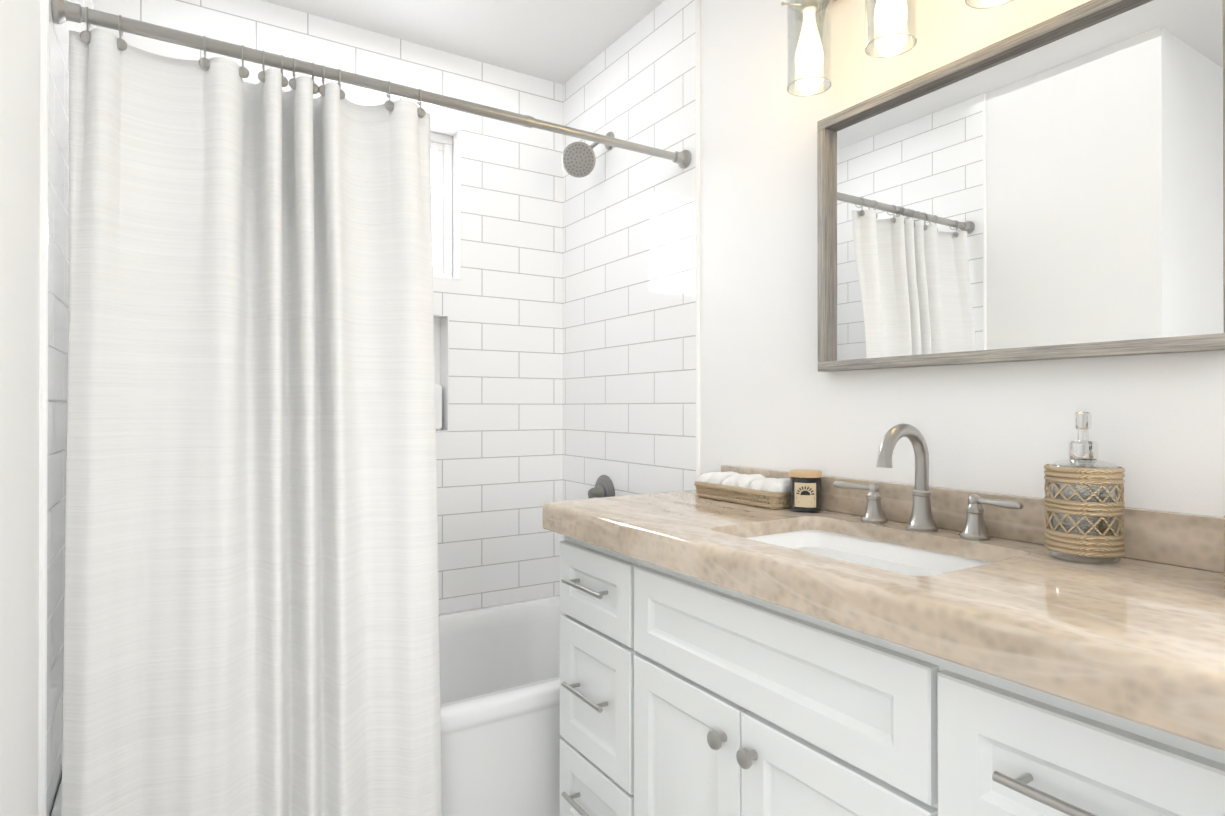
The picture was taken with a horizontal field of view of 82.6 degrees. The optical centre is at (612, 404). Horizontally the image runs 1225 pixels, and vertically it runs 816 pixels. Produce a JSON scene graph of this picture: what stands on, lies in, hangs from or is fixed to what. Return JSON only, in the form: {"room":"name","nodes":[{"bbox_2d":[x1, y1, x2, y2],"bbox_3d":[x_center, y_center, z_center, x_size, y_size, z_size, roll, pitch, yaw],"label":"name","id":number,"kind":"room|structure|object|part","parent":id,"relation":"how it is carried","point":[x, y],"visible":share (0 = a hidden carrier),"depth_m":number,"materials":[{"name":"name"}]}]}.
{"room":"bathroom","nodes":[
{"label":"bathroom","id":0,"kind":"room"},
{"bbox_2d":[0,0,40,815],"bbox_3d":[-1.319,-0.063,1.200,0.550,2.430,1.450,0,0,-32],"label":"wall","id":1,"kind":"structure","parent":0,"point":[20,26],"depth_m":1.08,"materials":[{"name":"white paint"}]},
{"bbox_2d":[38,0,48,815],"bbox_3d":[-1.021,-0.063,1.246,0.017,2.430,0.016,0,0,-32],"label":"trim","id":2,"kind":"structure","parent":1,"relation":"attached to","point":[43,423],"depth_m":1.24,"materials":[{"name":"white"}]},
{"bbox_2d":[46,0,93,815],"bbox_3d":[-1.244,-0.061,1.605,0.010,2.430,0.845,0,0,-32],"label":"wall tiles","id":3,"kind":"structure","parent":1,"relation":"attached to","point":[58,229],"depth_m":1.36,"materials":[{"name":"white tile"}]},
{"bbox_2d":[94,0,562,613],"bbox_3d":[-0.868,-0.058,2.424,1.760,2.430,0.140,0,0,-32],"label":"tiled wall","id":4,"kind":"structure","parent":0,"point":[500,456],"depth_m":2.60,"materials":[{"name":"tile"}]},
{"bbox_2d":[284,90,460,431],"bbox_3d":[-0.826,-0.456,2.423,0.588,1.104,0.089,0,0,-32],"label":"trim","id":5,"kind":"structure","parent":4,"relation":"attached to","point":[441,342],"depth_m":2.56,"materials":[{"name":"white tile"}]},
{"bbox_2d":[435,385,441,429],"bbox_3d":[-0.682,-0.001,2.513,0.130,0.185,0.048,0,0,-32],"label":"bottle","id":6,"kind":"object","parent":5,"relation":"on","point":[438,400],"visible":0.29,"depth_m":2.52,"materials":[{"name":"white plastic"}]},
{"bbox_2d":[431,132,452,278],"bbox_3d":[-0.852,-0.731,2.466,0.580,0.546,0.040,0,0,-32],"label":"window unit","id":7,"kind":"structure","parent":4,"relation":"in","point":[442,182],"depth_m":2.59,"materials":[{"name":"white glass"}]},
{"bbox_3d":[-0.855,-0.731,2.470,0.499,0.465,0.004,0,0,-32],"label":"glass pane","id":8,"kind":"part","parent":7,"relation":"part of","materials":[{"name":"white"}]},
{"bbox_2d":[262,0,664,84],"bbox_3d":[-0.188,-1.309,0.836,2.310,0.060,3.560,0,0,-32],"label":"ceiling","id":9,"kind":"structure","parent":0,"point":[562,42],"depth_m":2.33,"materials":[{"name":"white paint"}]},
{"bbox_2d":[700,0,1224,516],"bbox_3d":[0.775,-0.062,1.357,0.120,2.430,3.420,0,0,-32],"label":"wall","id":10,"kind":"structure","parent":0,"point":[772,396],"depth_m":1.62,"materials":[{"name":"white paint"}]},
{"bbox_2d":[563,0,695,540],"bbox_3d":[0.029,-0.058,2.417,0.010,2.430,0.831,0,0,-32],"label":"wall tiles","id":11,"kind":"structure","parent":10,"relation":"attached to","point":[629,322],"depth_m":2.34,"materials":[{"name":"white tile"}]},
{"bbox_2d":[52,0,690,815],"bbox_3d":[-0.395,0.167,1.675,1.499,1.874,0.210,0,0,-32],"label":"shower curtain","id":12,"kind":"object","parent":11,"relation":"attached to","point":[250,608],"visible":1,"depth_m":1.43,"materials":[{"name":"white fabric"}]},
{"bbox_3d":[-0.413,-0.742,1.706,1.499,0.054,0.054,0,0,-32],"label":"rail rod","id":13,"kind":"part","parent":12,"relation":"part of","materials":[{"name":"silver metal"}]},
{"bbox_2d":[562,132,613,177],"bbox_3d":[-0.094,-0.885,2.457,0.158,0.163,0.127,0,0,-32],"label":"shower head","id":14,"kind":"object","parent":11,"relation":"attached to","point":[578,159],"visible":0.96,"depth_m":2.44},
{"bbox_2d":[588,475,614,497],"bbox_3d":[-0.058,0.317,2.474,0.074,0.132,0.132,0,0,-32],"label":"tub valve","id":15,"kind":"object","parent":11,"relation":"attached to","point":[604,486],"visible":0.56,"depth_m":2.46,"materials":[{"name":"grey metal"}]},
{"bbox_2d":[695,0,699,480],"bbox_3d":[0.254,-0.060,2.067,0.017,2.430,0.016,0,0,-32],"label":"trim","id":16,"kind":"structure","parent":10,"relation":"attached to","point":[697,95],"depth_m":2.06,"materials":[{"name":"white"}]},
{"bbox_2d":[781,0,836,96],"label":"sconce","id":17,"kind":"object","parent":10,"relation":"attached to","point":[809,58],"depth_m":1.56,"materials":[{"name":"glass"}]},
{"bbox_2d":[865,0,916,57],"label":"sconce","id":18,"kind":"object","parent":10,"relation":"attached to","point":[890,17],"depth_m":1.38,"materials":[{"name":"clear glass"}]},
{"bbox_2d":[721,465,1224,570],"bbox_3d":[0.696,0.208,1.347,0.020,0.080,1.441,0,0,-32],"label":"backsplash","id":19,"kind":"structure","parent":10,"relation":"attached to","point":[1185,539],"depth_m":1.10,"materials":[{"name":"beige stone"}]},
{"bbox_2d":[817,0,1224,371],"bbox_3d":[0.703,-0.374,1.325,0.034,0.590,0.773,0,0,-32],"label":"mirror","id":20,"kind":"object","parent":10,"relation":"attached to","point":[1053,188],"visible":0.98,"depth_m":1.24,"materials":[{"name":"silver glass"}]},
{"bbox_3d":[-0.188,1.181,0.827,2.310,0.060,3.560,0,0,-32],"label":"floor","id":21,"kind":"structure","parent":0,"visible":0},
{"bbox_2d":[51,595,564,815],"bbox_3d":[-0.613,0.950,2.016,1.496,0.410,0.812,0,0,-32],"label":"bathtub","id":22,"kind":"object","parent":21,"relation":"on","point":[501,736],"visible":0.12,"depth_m":1.82,"materials":[{"name":"white ceramic"}]},
{"bbox_2d":[543,523,1224,815],"bbox_3d":[0.457,0.734,1.252,0.524,0.837,1.508,0,0,-32],"label":"bathroom vanity","id":23,"kind":"object","parent":21,"relation":"on","point":[861,647],"depth_m":1.08,"materials":[{"name":"white paint"}]},
{"bbox_2d":[543,490,1224,738],"bbox_3d":[0.455,0.281,1.262,0.518,0.068,1.554,0,0,-32],"label":"countertop","id":24,"kind":"structure","parent":23,"relation":"on","point":[1147,635],"depth_m":0.93,"materials":[{"name":"beige stone"}]},
{"bbox_2d":[694,471,789,508],"bbox_3d":[0.341,0.212,1.794,0.102,0.072,0.314,0,0,-32],"label":"tray","id":25,"kind":"object","parent":24,"relation":"on","point":[758,490],"visible":0.81,"depth_m":1.74,"materials":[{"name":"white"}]},
{"bbox_2d":[789,469,821,511],"bbox_3d":[0.452,0.201,1.633,0.075,0.093,0.075,0,0,-32],"label":"candle","id":26,"kind":"object","parent":24,"relation":"on","point":[805,490],"visible":0.98,"depth_m":1.60,"materials":[{"name":"black glass"}]},
{"bbox_3d":[0.452,0.161,1.634,0.075,0.013,0.075,0,0,-32],"label":"lid","id":27,"kind":"part","parent":26,"relation":"part of","materials":[{"name":"beige wood"}]},
{"bbox_2d":[747,527,994,574],"bbox_3d":[0.446,0.350,1.278,0.382,0.144,0.542,0,0,-32],"label":"sink","id":28,"kind":"object","parent":24,"relation":"in","point":[887,553],"depth_m":1.43,"materials":[{"name":"white ceramic"}]},
{"bbox_2d":[831,423,1026,538],"bbox_3d":[0.569,0.142,1.357,0.160,0.211,0.396,0,0,-32],"label":"faucet","id":29,"kind":"object","parent":24,"relation":"on","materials":[{"name":"silver metal"}]},
{"bbox_2d":[1044,412,1124,563],"bbox_3d":[0.755,0.129,1.117,0.107,0.234,0.107,0,0,-32],"label":"soap dispenser","id":30,"kind":"object","parent":24,"relation":"on","point":[1095,542],"visible":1,"depth_m":1.09,"materials":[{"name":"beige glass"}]},
{"bbox_3d":[0.755,0.163,1.117,0.098,0.166,0.098,0,0,-32],"label":"glass","id":31,"kind":"part","parent":30,"relation":"part of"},
{"bbox_2d":[1224,515,1224,592],"bbox_3d":[0.867,0.137,0.865,0.138,0.217,0.138,0,0,-32],"label":"basket","id":32,"kind":"object","parent":24,"relation":"on","point":[1224,553],"visible":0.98,"depth_m":0.89,"materials":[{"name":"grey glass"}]}
]}

